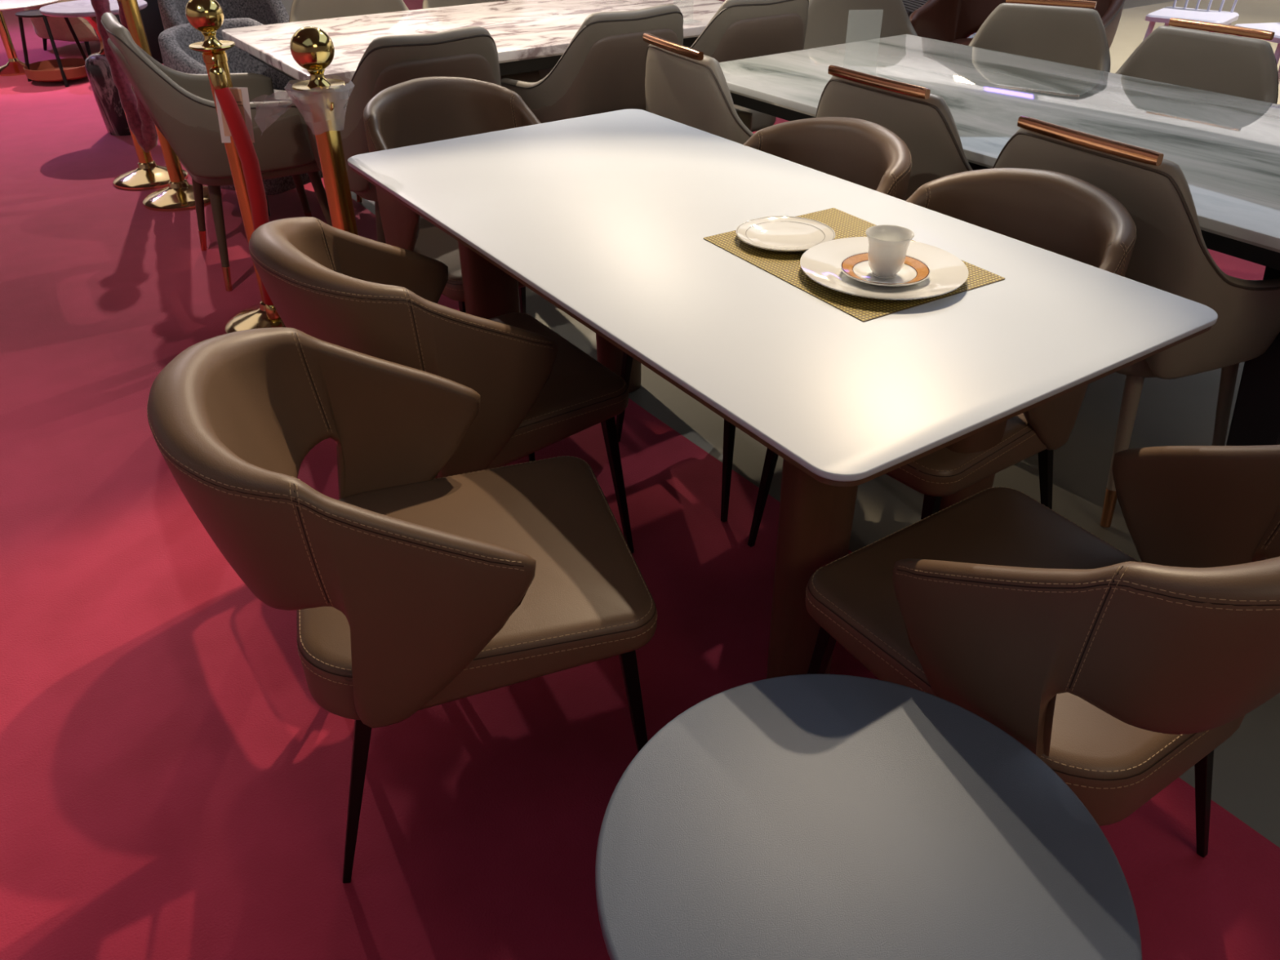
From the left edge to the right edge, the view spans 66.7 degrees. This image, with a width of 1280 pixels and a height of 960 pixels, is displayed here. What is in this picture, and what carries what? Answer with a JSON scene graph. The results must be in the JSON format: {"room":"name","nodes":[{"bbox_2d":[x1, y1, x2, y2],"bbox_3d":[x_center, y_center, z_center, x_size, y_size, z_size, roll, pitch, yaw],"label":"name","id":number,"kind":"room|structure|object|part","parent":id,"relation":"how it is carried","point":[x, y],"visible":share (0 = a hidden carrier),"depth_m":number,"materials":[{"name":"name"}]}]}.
{"room":"store","nodes":[
{"label":"store","id":0,"kind":"room"},
{"bbox_2d":[280,0,1279,847],"bbox_3d":[-0.326,-2.701,6.789,19.000,0.204,21.000,-21,39,-28],"label":"floor","id":1,"kind":"structure","parent":0,"point":[1178,411],"depth_m":2.71,"materials":[{"name":"grey concrete"}]},
{"bbox_2d":[288,0,409,202],"bbox_3d":[-1.230,-1.851,4.556,0.634,0.900,0.595,-21,39,-28],"label":"armchair","id":2,"kind":"object","parent":1,"relation":"on","point":[300,10],"visible":0.06,"depth_m":4.51,"materials":[{"name":"grey leather"}]},
{"bbox_3d":[-1.250,-2.017,4.477,0.630,0.495,0.472,-21,39,-28],"label":"backrest","id":3,"kind":"part","parent":2,"relation":"part of","materials":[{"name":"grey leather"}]},
{"bbox_2d":[221,0,724,107],"bbox_3d":[-0.542,-1.653,4.389,2.160,0.759,1.150,-21,39,-28],"label":"dining table","id":4,"kind":"object","parent":1,"relation":"on","point":[528,35],"visible":0.2,"depth_m":4.06,"materials":[{"name":"white stone"}]},
{"bbox_3d":[-1.290,-1.501,4.223,0.160,0.704,0.227,-21,39,-28],"label":"leg","id":5,"kind":"part","parent":4,"relation":"part of","materials":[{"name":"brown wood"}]},
{"bbox_3d":[-0.367,-1.695,4.503,0.187,0.689,0.160,-21,39,-28],"label":"leg","id":6,"kind":"part","parent":4,"relation":"part of","materials":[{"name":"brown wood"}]},
{"bbox_2d":[422,0,541,82],"bbox_3d":[-0.692,-2.058,4.856,0.634,0.900,0.595,-21,39,-28],"label":"armchair","id":7,"kind":"object","parent":1,"relation":"on","point":[532,76],"visible":0.02,"depth_m":4.72,"materials":[{"name":"grey leather"}]},
{"bbox_3d":[-0.711,-2.224,4.777,0.630,0.495,0.472,-21,39,-28],"label":"backrest","id":8,"kind":"part","parent":7,"relation":"part of","materials":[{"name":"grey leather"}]},
{"bbox_3d":[-0.668,-2.029,4.834,0.490,0.112,0.510,-21,39,-28],"label":"seat","id":9,"kind":"part","parent":7,"relation":"part of","materials":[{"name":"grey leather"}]},
{"bbox_2d":[500,4,683,123],"bbox_3d":[-0.191,-1.394,3.845,0.613,0.918,0.651,-22,39,-29],"label":"armchair","id":10,"kind":"object","parent":1,"relation":"on","point":[602,69],"visible":0.44,"depth_m":3.45,"materials":[{"name":"beige leather"}]},
{"bbox_3d":[-0.162,-1.515,3.712,0.613,0.424,0.542,-22,39,-29],"label":"panel","id":11,"kind":"part","parent":10,"relation":"part of","materials":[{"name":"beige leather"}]},
{"bbox_2d":[0,8,1279,959],"bbox_3d":[-5.157,-0.927,4.041,7.135,0.003,20.800,-21,39,-28],"label":"carpet","id":12,"kind":"object","parent":1,"relation":"on","point":[175,783],"visible":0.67,"depth_m":1.92,"materials":[{"name":"red carpet"}]},
{"bbox_2d":[0,0,60,75],"bbox_3d":[-4.530,-3.166,6.948,0.900,0.466,0.900,-21,39,-28],"label":"round table","id":13,"kind":"object","parent":12,"relation":"on","point":[14,67],"visible":0.8,"depth_m":6.93,"materials":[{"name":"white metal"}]},
{"bbox_2d":[15,8,87,87],"bbox_3d":[-4.019,-2.966,6.668,0.440,0.442,0.464,-21,39,-28],"label":"tray table","id":14,"kind":"object","parent":12,"relation":"on","point":[59,69],"visible":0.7,"depth_m":6.63,"materials":[{"name":"brown metal"}]},
{"bbox_3d":[-4.217,-2.961,6.670,0.105,0.434,0.024,-2,34,-2],"label":"leg","id":15,"kind":"part","parent":14,"relation":"part of","materials":[{"name":"black metal"}]},
{"bbox_2d":[22,57,87,81],"bbox_3d":[-4.025,-2.846,6.760,0.440,0.077,0.440,-21,39,-28],"label":"tray","id":16,"kind":"object","parent":14,"relation":"on","point":[71,68],"depth_m":6.67,"materials":[{"name":"brown"}]},
{"bbox_3d":[-3.927,-2.878,6.542,0.023,0.434,0.105,-19,38,-25],"label":"leg","id":17,"kind":"part","parent":14,"relation":"part of","materials":[{"name":"black metal"}]},
{"bbox_3d":[-3.938,-3.063,6.819,0.024,0.434,0.105,16,37,23],"label":"leg","id":18,"kind":"part","parent":14,"relation":"part of","materials":[{"name":"black metal"}]},
{"bbox_2d":[23,0,98,55],"bbox_3d":[-4.397,-3.795,7.604,0.932,0.783,0.870,16,37,23],"label":"tub chair","id":19,"kind":"object","parent":12,"relation":"on","point":[84,31],"visible":0.36,"depth_m":7.43,"materials":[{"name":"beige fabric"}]},
{"bbox_3d":[-4.719,-3.477,7.722,0.060,0.127,0.034,-6,34,-8],"label":"leg","id":20,"kind":"part","parent":19,"relation":"part of","materials":[{"name":"black metal"}]},
{"bbox_3d":[-4.426,-3.810,7.527,0.932,0.671,0.746,16,37,23],"label":"backrest","id":21,"kind":"part","parent":19,"relation":"part of","materials":[{"name":"beige fabric"}]},
{"bbox_3d":[-4.368,-3.727,7.715,0.704,0.340,0.748,16,37,23],"label":"seat","id":22,"kind":"part","parent":19,"relation":"part of","materials":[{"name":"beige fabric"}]},
{"bbox_3d":[-4.271,-3.351,7.529,0.034,0.127,0.060,-16,37,-21],"label":"leg","id":23,"kind":"part","parent":19,"relation":"part of","materials":[{"name":"black metal"}]},
{"bbox_2d":[39,0,147,135],"bbox_3d":[-2.960,-2.302,5.464,0.532,0.660,0.532,-21,39,-28],"label":"pedestal table","id":24,"kind":"object","parent":12,"relation":"on","point":[97,67],"visible":0.48,"depth_m":5.37,"materials":[{"name":"stone"}]},
{"bbox_2d":[93,0,164,63],"bbox_3d":[-3.477,-3.105,6.726,0.563,0.598,0.533,2,34,4],"label":"tub chair","id":25,"kind":"object","parent":12,"relation":"on","point":[150,15],"visible":0.11,"depth_m":6.55,"materials":[{"name":"black fabric"}]},
{"bbox_3d":[-3.473,-3.099,6.785,0.416,0.320,0.442,2,34,4],"label":"seat","id":26,"kind":"part","parent":25,"relation":"part of","materials":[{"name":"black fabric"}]},
{"bbox_2d":[110,10,188,190],"bbox_3d":[-2.438,-1.928,4.557,0.344,1.042,0.344,-21,39,-28],"label":"stanchion","id":27,"kind":"object","parent":12,"relation":"on","point":[148,175],"visible":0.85,"depth_m":4.75,"materials":[{"name":"gold metal"}]},
{"bbox_2d":[120,0,210,211],"bbox_3d":[-2.157,-1.754,4.293,0.344,1.042,0.344,-21,39,-28],"label":"stanchion","id":28,"kind":"object","parent":12,"relation":"on","point":[179,195],"visible":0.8,"depth_m":4.45,"materials":[{"name":"gold metal"}]},
{"bbox_2d":[90,0,158,152],"bbox_3d":[-2.296,-1.847,4.433,0.340,0.728,0.109,25,41,33],"label":"rope","id":29,"kind":"object","parent":28,"relation":"hanging from","point":[140,123],"visible":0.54,"depth_m":4.52,"materials":[{"name":"red fabric"}]},
{"bbox_2d":[101,12,332,291],"bbox_3d":[-1.526,-1.264,3.670,0.651,0.918,0.613,-19,38,-25],"label":"armchair","id":30,"kind":"object","parent":12,"relation":"on","point":[181,105],"visible":0.84,"depth_m":3.42,"materials":[{"name":"beige leather"}]},
{"bbox_3d":[-1.754,-1.143,3.873,0.101,0.319,0.043,14,37,21],"label":"leg","id":31,"kind":"part","parent":30,"relation":"part of","materials":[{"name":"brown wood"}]},
{"bbox_3d":[-1.566,-1.424,3.535,0.554,0.501,0.607,-19,38,-25],"label":"backrest","id":32,"kind":"part","parent":30,"relation":"part of","materials":[{"name":"beige leather"}]},
{"bbox_3d":[-1.573,-1.394,3.551,0.542,0.424,0.613,-19,38,-25],"label":"panel","id":33,"kind":"part","parent":30,"relation":"part of","materials":[{"name":"beige leather"}]},
{"bbox_3d":[-1.546,-0.949,3.580,0.043,0.319,0.101,2,34,3],"label":"leg","id":34,"kind":"part","parent":30,"relation":"part of","materials":[{"name":"brown wood"}]},
{"bbox_3d":[-1.469,-1.263,3.711,0.520,0.115,0.490,-19,38,-25],"label":"seat","id":35,"kind":"part","parent":30,"relation":"part of","materials":[{"name":"beige leather"}]},
{"bbox_3d":[-1.424,-1.254,4.034,0.043,0.319,0.101,2,34,3],"label":"leg","id":36,"kind":"part","parent":30,"relation":"part of","materials":[{"name":"brown wood"}]},
{"bbox_3d":[-1.216,-1.060,3.741,0.101,0.319,0.043,14,37,21],"label":"leg","id":37,"kind":"part","parent":30,"relation":"part of","materials":[{"name":"brown wood"}]},
{"bbox_2d":[157,0,288,30],"bbox_3d":[-1.986,-2.018,4.815,0.584,0.901,0.551,-28,43,-35],"label":"tub chair","id":38,"kind":"object","parent":12,"relation":"on","point":[172,12],"visible":0.06,"depth_m":4.79,"materials":[{"name":"grey fabric"}]},
{"bbox_2d":[185,0,285,333],"bbox_3d":[-1.278,-0.982,3.130,0.344,1.042,0.344,-21,39,-28],"label":"stanchion","id":39,"kind":"object","parent":12,"relation":"on","point":[206,16],"visible":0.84,"depth_m":3.04,"materials":[{"name":"gold metal"}]},
{"bbox_2d":[213,87,254,142],"bbox_3d":[-1.252,-1.125,3.004,0.110,0.173,0.009,-12,35,-16],"label":"price card","id":40,"kind":"object","parent":39,"relation":"attached to","point":[241,95],"visible":0.61,"depth_m":3.00,"materials":[{"name":"beige paper"}]},
{"bbox_2d":[220,88,245,136],"bbox_3d":[-1.254,-1.131,2.998,0.078,0.145,0.006,-12,35,-16],"label":"paper tag","id":41,"kind":"object","parent":40,"relation":"attached to","point":[239,95],"depth_m":2.99,"materials":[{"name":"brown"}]},
{"bbox_2d":[208,59,279,319],"bbox_3d":[-1.239,-0.900,3.113,0.086,0.825,0.055,-5,34,-6],"label":"rope","id":42,"kind":"object","parent":39,"relation":"hanging from","point":[237,126],"visible":0.78,"depth_m":3.02,"materials":[{"name":"red fabric"}]},
{"bbox_2d":[158,17,323,216],"bbox_3d":[-1.757,-1.623,4.363,0.561,0.745,0.593,17,38,24],"label":"tub chair","id":43,"kind":"object","parent":12,"relation":"on","point":[174,42],"visible":0.2,"depth_m":4.29,"materials":[{"name":"grey fabric"}]},
{"bbox_3d":[-1.680,-1.244,4.353,0.034,0.125,0.049,-4,34,-6],"label":"leg","id":44,"kind":"part","parent":43,"relation":"part of","materials":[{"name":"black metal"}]},
{"bbox_3d":[-1.715,-1.544,4.389,0.468,0.380,0.440,17,38,24],"label":"seat","id":45,"kind":"part","parent":43,"relation":"part of","materials":[{"name":"brown leather"}]},
{"bbox_2d":[289,26,358,235],"bbox_3d":[-0.804,-0.671,2.661,0.344,1.042,0.344,20,39,27],"label":"stanchion","id":46,"kind":"object","parent":12,"relation":"on","point":[312,48],"visible":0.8,"depth_m":2.47,"materials":[{"name":"gold metal"}]},
{"bbox_2d":[146,327,657,883],"bbox_3d":[-0.346,0.160,1.606,0.656,0.832,0.536,-10,35,-13],"label":"chair","id":47,"kind":"object","parent":12,"relation":"on","point":[411,590],"visible":0.99,"depth_m":1.44,"materials":[{"name":"brown leather"}]},
{"bbox_3d":[-0.437,0.033,1.488,0.468,0.488,0.536,-10,35,-13],"label":"backrest","id":48,"kind":"part","parent":47,"relation":"part of","materials":[{"name":"brown leather"}]},
{"bbox_3d":[-0.446,0.490,1.535,0.119,0.365,0.032,-21,39,-27],"label":"leg","id":49,"kind":"part","parent":47,"relation":"part of","materials":[{"name":"black metal"}]},
{"bbox_3d":[-0.289,0.161,1.627,0.538,0.133,0.501,-10,35,-13],"label":"seat","id":50,"kind":"part","parent":47,"relation":"part of","materials":[{"name":"brown leather"}]},
{"bbox_3d":[-0.005,0.402,1.624,0.076,0.403,0.034,10,35,15],"label":"leg","id":51,"kind":"part","parent":47,"relation":"part of","materials":[{"name":"black metal"}]},
{"bbox_2d":[303,26,501,243],"bbox_3d":[-0.818,-1.154,3.495,0.613,0.918,0.651,-21,39,-27],"label":"armchair","id":52,"kind":"object","parent":12,"relation":"on","point":[470,52],"visible":0.24,"depth_m":3.08,"materials":[{"name":"beige leather"}]},
{"bbox_3d":[-0.854,-1.164,3.554,0.490,0.115,0.520,-21,39,-27],"label":"seat","id":53,"kind":"part","parent":52,"relation":"part of","materials":[{"name":"beige leather"}]},
{"bbox_3d":[-0.903,-0.846,3.418,0.043,0.319,0.101,12,36,18],"label":"leg","id":54,"kind":"part","parent":52,"relation":"part of","materials":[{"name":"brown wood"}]},
{"bbox_3d":[-0.789,-1.274,3.362,0.613,0.424,0.542,-21,39,-27],"label":"panel","id":55,"kind":"part","parent":52,"relation":"part of","materials":[{"name":"beige leather"}]},
{"bbox_2d":[248,216,634,553],"bbox_3d":[-0.415,-0.177,2.110,0.656,0.832,0.536,-22,39,-28],"label":"chair","id":56,"kind":"object","parent":12,"relation":"on","point":[537,389],"visible":0.73,"depth_m":1.86,"materials":[{"name":"brown leather"}]},
{"bbox_3d":[-0.493,-0.290,1.969,0.468,0.488,0.536,-22,39,-28],"label":"backrest","id":57,"kind":"part","parent":56,"relation":"part of","materials":[{"name":"brown leather"}]},
{"bbox_3d":[-0.366,-0.186,2.145,0.538,0.133,0.501,-22,39,-28],"label":"seat","id":58,"kind":"part","parent":56,"relation":"part of","materials":[{"name":"brown leather"}]},
{"bbox_3d":[-0.295,-0.190,2.511,0.034,0.403,0.076,12,36,18],"label":"leg","id":59,"kind":"part","parent":56,"relation":"part of","materials":[{"name":"black metal"}]},
{"bbox_3d":[-0.053,0.002,2.221,0.076,0.403,0.034,-1,34,0],"label":"leg","id":60,"kind":"part","parent":56,"relation":"part of","materials":[{"name":"black metal"}]},
{"bbox_2d":[363,76,541,313],"bbox_3d":[-0.469,-0.708,2.901,0.536,0.832,0.656,-22,39,-28],"label":"chair","id":61,"kind":"object","parent":12,"relation":"on","point":[427,109],"visible":0.38,"depth_m":2.85,"materials":[{"name":"brown leather"}]},
{"bbox_3d":[-0.474,-0.330,2.722,0.034,0.403,0.076,-1,34,0],"label":"leg","id":62,"kind":"part","parent":61,"relation":"part of","materials":[{"name":"black metal"}]},
{"bbox_3d":[-0.435,-0.670,2.868,0.501,0.133,0.538,-22,39,-28],"label":"seat","id":63,"kind":"part","parent":61,"relation":"part of","materials":[{"name":"brown leather"}]},
{"bbox_3d":[-0.397,-0.656,3.242,0.032,0.365,0.119,-10,35,-14],"label":"leg","id":64,"kind":"part","parent":61,"relation":"part of","materials":[{"name":"black metal"}]},
{"bbox_2d":[615,116,911,522],"bbox_3d":[0.322,-0.450,2.506,0.656,0.832,0.536,-22,39,-29],"label":"chair","id":65,"kind":"object","parent":12,"relation":"on","point":[868,154],"visible":0.11,"depth_m":2.43,"materials":[{"name":"brown leather"}]},
{"bbox_3d":[-0.036,-0.272,2.630,0.076,0.403,0.034,-1,34,-1],"label":"leg","id":66,"kind":"part","parent":65,"relation":"part of","materials":[{"name":"black metal"}]},
{"bbox_3d":[0.210,-0.082,2.342,0.034,0.403,0.076,11,36,17],"label":"leg","id":67,"kind":"part","parent":65,"relation":"part of","materials":[{"name":"black metal"}]},
{"bbox_3d":[0.398,-0.624,2.455,0.468,0.488,0.536,-22,39,-29],"label":"backrest","id":68,"kind":"part","parent":65,"relation":"part of","materials":[{"name":"brown leather"}]},
{"bbox_2d":[347,108,1217,679],"bbox_3d":[0.123,-0.239,2.265,0.900,0.750,1.800,-21,39,-28],"label":"dining table","id":69,"kind":"object","parent":12,"relation":"on","point":[606,218],"visible":0.77,"depth_m":1.72,"materials":[{"name":"stone"}]},
{"bbox_3d":[-0.390,-0.448,2.618,0.157,0.712,0.093,-21,39,-28],"label":"leg","id":70,"kind":"part","parent":69,"relation":"part of","materials":[{"name":"brown wood"}]},
{"bbox_3d":[-0.067,-0.572,2.799,0.157,0.712,0.093,-21,39,-28],"label":"leg","id":71,"kind":"part","parent":69,"relation":"part of","materials":[{"name":"brown wood"}]},
{"bbox_3d":[0.313,0.126,1.753,0.157,0.712,0.093,-21,39,-28],"label":"leg","id":72,"kind":"part","parent":69,"relation":"part of","materials":[{"name":"brown wood"}]},
{"bbox_2d":[703,208,1004,321],"bbox_3d":[0.396,-0.427,1.866,0.344,0.002,0.472,-19,38,-25],"label":"placemat","id":73,"kind":"object","parent":69,"relation":"on","point":[784,265],"visible":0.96,"depth_m":1.80,"materials":[{"name":"gold fabric"}]},
{"bbox_2d":[736,216,835,251],"bbox_3d":[0.289,-0.486,1.940,0.196,0.016,0.196,-21,39,-28],"label":"plate","id":74,"kind":"object","parent":73,"relation":"on","point":[780,233],"visible":0.99,"depth_m":1.96,"materials":[{"name":"white ceramic"}]},
{"bbox_2d":[800,236,968,299],"bbox_3d":[0.444,-0.383,1.781,0.300,0.020,0.300,-21,39,-28],"label":"dinner plate","id":75,"kind":"object","parent":73,"relation":"on","point":[821,263],"visible":0.76,"depth_m":1.77,"materials":[{"name":"white ceramic"}]},
{"bbox_2d":[840,252,930,285],"bbox_3d":[0.445,-0.379,1.771,0.160,0.017,0.160,-21,39,-28],"label":"saucer","id":76,"kind":"object","parent":75,"relation":"on","point":[913,270],"visible":0.75,"depth_m":1.77,"materials":[{"name":"white ceramic"}]},
{"bbox_2d":[865,225,914,279],"bbox_3d":[0.445,-0.407,1.752,0.085,0.078,0.085,-21,39,-28],"label":"teacup","id":77,"kind":"object","parent":76,"relation":"on","point":[888,245],"visible":1,"depth_m":1.74,"materials":[{"name":"white ceramic"}]},
{"bbox_3d":[0.636,0.002,1.933,0.157,0.712,0.093,-21,39,-28],"label":"leg","id":78,"kind":"part","parent":69,"relation":"part of","materials":[{"name":"brown wood"}]},
{"bbox_2d":[595,674,1142,959],"bbox_3d":[0.240,0.624,1.202,0.574,0.500,0.574,-21,39,-28],"label":"round side table","id":79,"kind":"object","parent":12,"relation":"on","point":[801,816],"visible":1,"depth_m":1.08,"materials":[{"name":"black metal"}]},
{"bbox_2d":[747,168,1136,546],"bbox_3d":[0.654,-0.193,2.118,0.656,0.832,0.536,-24,40,-31],"label":"chair","id":80,"kind":"object","parent":12,"relation":"on","point":[1072,217],"visible":0.34,"depth_m":1.99,"materials":[{"name":"brown leather"}]},
{"bbox_3d":[0.296,-0.005,2.228,0.076,0.403,0.034,-3,34,-3],"label":"leg","id":81,"kind":"part","parent":80,"relation":"part of","materials":[{"name":"black metal"}]},
{"bbox_3d":[0.559,0.178,1.950,0.034,0.403,0.076,10,35,15],"label":"leg","id":82,"kind":"part","parent":80,"relation":"part of","materials":[{"name":"black metal"}]},
{"bbox_3d":[0.607,-0.161,2.095,0.538,0.133,0.501,-24,40,-31],"label":"seat","id":83,"kind":"part","parent":80,"relation":"part of","materials":[{"name":"brown leather"}]},
{"bbox_3d":[0.726,-0.369,2.071,0.468,0.488,0.536,-24,40,-31],"label":"backrest","id":84,"kind":"part","parent":80,"relation":"part of","materials":[{"name":"brown leather"}]},
{"bbox_3d":[0.913,0.030,2.201,0.119,0.365,0.032,-12,36,-17],"label":"leg","id":85,"kind":"part","parent":80,"relation":"part of","materials":[{"name":"black metal"}]},
{"bbox_2d":[804,444,1279,857],"bbox_3d":[0.632,0.256,1.449,0.536,0.832,0.656,-21,39,-27],"label":"chair","id":86,"kind":"object","parent":12,"relation":"on","point":[1122,674],"visible":0.94,"depth_m":1.25,"materials":[{"name":"brown leather"}]},
{"bbox_3d":[0.297,0.366,1.674,0.076,0.403,0.034,12,36,19],"label":"leg","id":87,"kind":"part","parent":86,"relation":"part of","materials":[{"name":"black metal"}]},
{"bbox_3d":[0.683,0.156,1.288,0.536,0.488,0.468,-21,39,-27],"label":"backrest","id":88,"kind":"part","parent":86,"relation":"part of","materials":[{"name":"brown leather"}]},
{"bbox_3d":[0.896,0.463,1.556,0.119,0.365,0.032,24,41,32],"label":"leg","id":89,"kind":"part","parent":86,"relation":"part of","materials":[{"name":"black metal"}]},
{"bbox_2d":[643,33,753,144],"bbox_3d":[0.352,-1.029,3.308,0.595,0.900,0.634,-16,37,-22],"label":"armchair","id":90,"kind":"object","parent":1,"relation":"on","point":[684,85],"visible":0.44,"depth_m":2.96,"materials":[{"name":"grey leather"}]},
{"bbox_3d":[0.094,-1.319,2.959,0.025,0.026,0.356,-16,37,-22],"label":"handle","id":91,"kind":"part","parent":90,"relation":"part of","materials":[{"name":"orange metal"}]},
{"bbox_2d":[690,0,808,132],"bbox_3d":[0.314,-1.581,4.116,0.613,0.918,0.651,-21,39,-27],"label":"armchair","id":92,"kind":"object","parent":1,"relation":"on","point":[740,29],"visible":0.25,"depth_m":3.69,"materials":[{"name":"beige leather"}]},
{"bbox_3d":[0.337,-1.733,3.969,0.607,0.501,0.554,-21,39,-27],"label":"backrest","id":93,"kind":"part","parent":92,"relation":"part of","materials":[{"name":"beige leather"}]},
{"bbox_3d":[0.278,-1.591,4.175,0.490,0.115,0.520,-21,39,-27],"label":"seat","id":94,"kind":"part","parent":92,"relation":"part of","materials":[{"name":"beige leather"}]},
{"bbox_3d":[0.342,-1.701,3.982,0.613,0.424,0.542,-21,39,-27],"label":"panel","id":95,"kind":"part","parent":92,"relation":"part of","materials":[{"name":"beige leather"}]},
{"bbox_2d":[403,0,1266,279],"bbox_3d":[2.551,-3.885,8.340,7.050,0.003,20.800,-21,39,-28],"label":"carpet","id":96,"kind":"object","parent":1,"relation":"on","point":[1233,266],"visible":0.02,"depth_m":3.81,"materials":[{"name":"carpet"}]},
{"bbox_2d":[902,0,928,17],"bbox_3d":[1.994,-3.510,7.485,0.520,0.335,1.100,-8,35,-11],"label":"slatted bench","id":97,"kind":"object","parent":96,"relation":"on","point":[910,6],"visible":0.11,"depth_m":7.19,"materials":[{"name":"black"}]},
{"bbox_2d":[967,32,976,38],"bbox_3d":[1.765,-2.373,5.691,0.620,0.450,0.620,-21,39,-28],"label":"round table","id":98,"kind":"object","parent":96,"relation":"on","point":[972,36],"visible":0.02,"depth_m":5.46,"materials":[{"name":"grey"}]},
{"bbox_2d":[908,0,1124,48],"bbox_3d":[1.639,-1.881,4.381,0.824,1.100,0.682,21,40,29],"label":"lounge armchair","id":99,"kind":"object","parent":96,"relation":"on","point":[953,21],"visible":0.23,"depth_m":4.53,"materials":[{"name":"brown leather"}]},
{"bbox_3d":[1.619,-1.863,4.359,0.637,0.140,0.612,21,40,29],"label":"seat","id":100,"kind":"part","parent":99,"relation":"part of","materials":[{"name":"brown leather"}]},
{"bbox_2d":[1234,22,1279,84],"bbox_3d":[3.723,-2.561,5.551,0.482,0.892,0.446,-5,34,-7],"label":"spindle chair","id":101,"kind":"object","parent":96,"relation":"on","point":[1273,27],"visible":0.26,"depth_m":5.57,"materials":[{"name":"grey"}]},
{"bbox_3d":[3.705,-2.554,5.552,0.440,0.035,0.440,-5,34,-7],"label":"seat","id":102,"kind":"part","parent":101,"relation":"part of","materials":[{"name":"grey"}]},
{"bbox_3d":[3.551,-2.248,5.497,0.035,0.434,0.087,18,38,26],"label":"leg","id":103,"kind":"part","parent":101,"relation":"part of","materials":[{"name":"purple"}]},
{"bbox_3d":[3.862,-2.491,5.855,0.035,0.434,0.087,18,38,26],"label":"leg","id":104,"kind":"part","parent":101,"relation":"part of","materials":[{"name":"purple"}]},
{"bbox_2d":[803,0,917,49],"bbox_3d":[0.987,-1.585,4.128,0.634,0.900,0.595,-12,36,-17],"label":"armchair","id":105,"kind":"object","parent":1,"relation":"on","point":[829,22],"visible":0.14,"depth_m":4.13,"materials":[{"name":"grey leather"}]},
{"bbox_2d":[815,65,973,200],"bbox_3d":[0.857,-0.760,2.901,0.595,0.900,0.634,-20,38,-26],"label":"armchair","id":106,"kind":"object","parent":1,"relation":"on","point":[923,120],"visible":0.26,"depth_m":2.52,"materials":[{"name":"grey leather"}]},
{"bbox_3d":[0.613,-1.037,2.532,0.025,0.026,0.356,-20,38,-26],"label":"handle","id":107,"kind":"part","parent":106,"relation":"part of","materials":[{"name":"orange metal"}]},
{"bbox_2d":[719,34,1279,445],"bbox_3d":[1.307,-0.700,2.943,1.120,0.759,2.530,-21,39,-28],"label":"dining table","id":108,"kind":"object","parent":1,"relation":"on","point":[1226,148],"visible":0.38,"depth_m":2.78,"materials":[{"name":"grey stone"}]},
{"bbox_3d":[1.516,-0.267,2.335,0.160,0.714,0.227,-21,39,-28],"label":"leg","id":109,"kind":"part","parent":108,"relation":"part of","materials":[{"name":"black"}]},
{"bbox_2d":[968,0,1111,72],"bbox_3d":[1.392,-1.286,3.677,0.571,0.900,0.595,18,38,25],"label":"armchair","id":110,"kind":"object","parent":1,"relation":"on","point":[1067,32],"visible":0.2,"depth_m":3.63,"materials":[{"name":"grey leather"}]},
{"bbox_3d":[1.534,-1.787,3.636,0.320,0.026,0.025,18,38,25],"label":"handle","id":111,"kind":"part","parent":110,"relation":"part of","materials":[{"name":"orange metal"}]},
{"bbox_2d":[992,115,1279,527],"bbox_3d":[1.190,-0.434,2.410,0.595,0.900,0.634,-18,38,-24],"label":"armchair","id":112,"kind":"object","parent":1,"relation":"on","point":[1170,254],"visible":0.58,"depth_m":2.08,"materials":[{"name":"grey leather"}]},
{"bbox_3d":[0.938,-0.718,2.052,0.025,0.026,0.356,-18,38,-24],"label":"handle","id":113,"kind":"part","parent":112,"relation":"part of","materials":[{"name":"orange metal"}]},
{"bbox_3d":[1.141,-0.121,2.299,0.039,0.307,0.083,2,34,4],"label":"leg","id":114,"kind":"part","parent":112,"relation":"part of","materials":[{"name":"brown wood"}]},
{"bbox_3d":[1.227,-0.436,2.434,0.510,0.112,0.490,-18,38,-24],"label":"seat","id":115,"kind":"part","parent":112,"relation":"part of","materials":[{"name":"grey leather"}]},
{"bbox_3d":[1.161,-0.577,2.296,0.472,0.495,0.630,-18,38,-24],"label":"backrest","id":116,"kind":"part","parent":112,"relation":"part of","materials":[{"name":"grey leather"}]},
{"bbox_3d":[1.476,-0.228,2.454,0.083,0.307,0.039,16,37,23],"label":"leg","id":117,"kind":"part","parent":112,"relation":"part of","materials":[{"name":"brown wood"}]},
{"bbox_2d":[1142,0,1239,40],"bbox_3d":[3.430,-2.881,6.032,0.446,0.892,0.482,26,42,33],"label":"spindle chair","id":118,"kind":"object","parent":1,"relation":"on","point":[1164,15],"visible":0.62,"depth_m":6.00,"materials":[{"name":"grey"}]},
{"bbox_3d":[3.154,-2.673,6.136,0.087,0.434,0.035,0,34,1],"label":"leg","id":119,"kind":"part","parent":118,"relation":"part of","materials":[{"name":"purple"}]},
{"bbox_3d":[3.418,-2.868,6.024,0.440,0.035,0.440,26,42,33],"label":"seat","id":120,"kind":"part","parent":118,"relation":"part of","materials":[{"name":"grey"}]},
{"bbox_2d":[1115,17,1278,103],"bbox_3d":[1.639,-1.003,3.251,0.595,0.900,0.602,-21,39,-27],"label":"armchair","id":121,"kind":"object","parent":1,"relation":"on","point":[1243,67],"visible":0.27,"depth_m":3.14,"materials":[{"name":"grey leather"}]},
{"bbox_3d":[1.872,-1.456,3.139,0.025,0.026,0.338,-21,39,-27],"label":"handle","id":122,"kind":"part","parent":121,"relation":"part of","materials":[{"name":"orange metal"}]}
]}

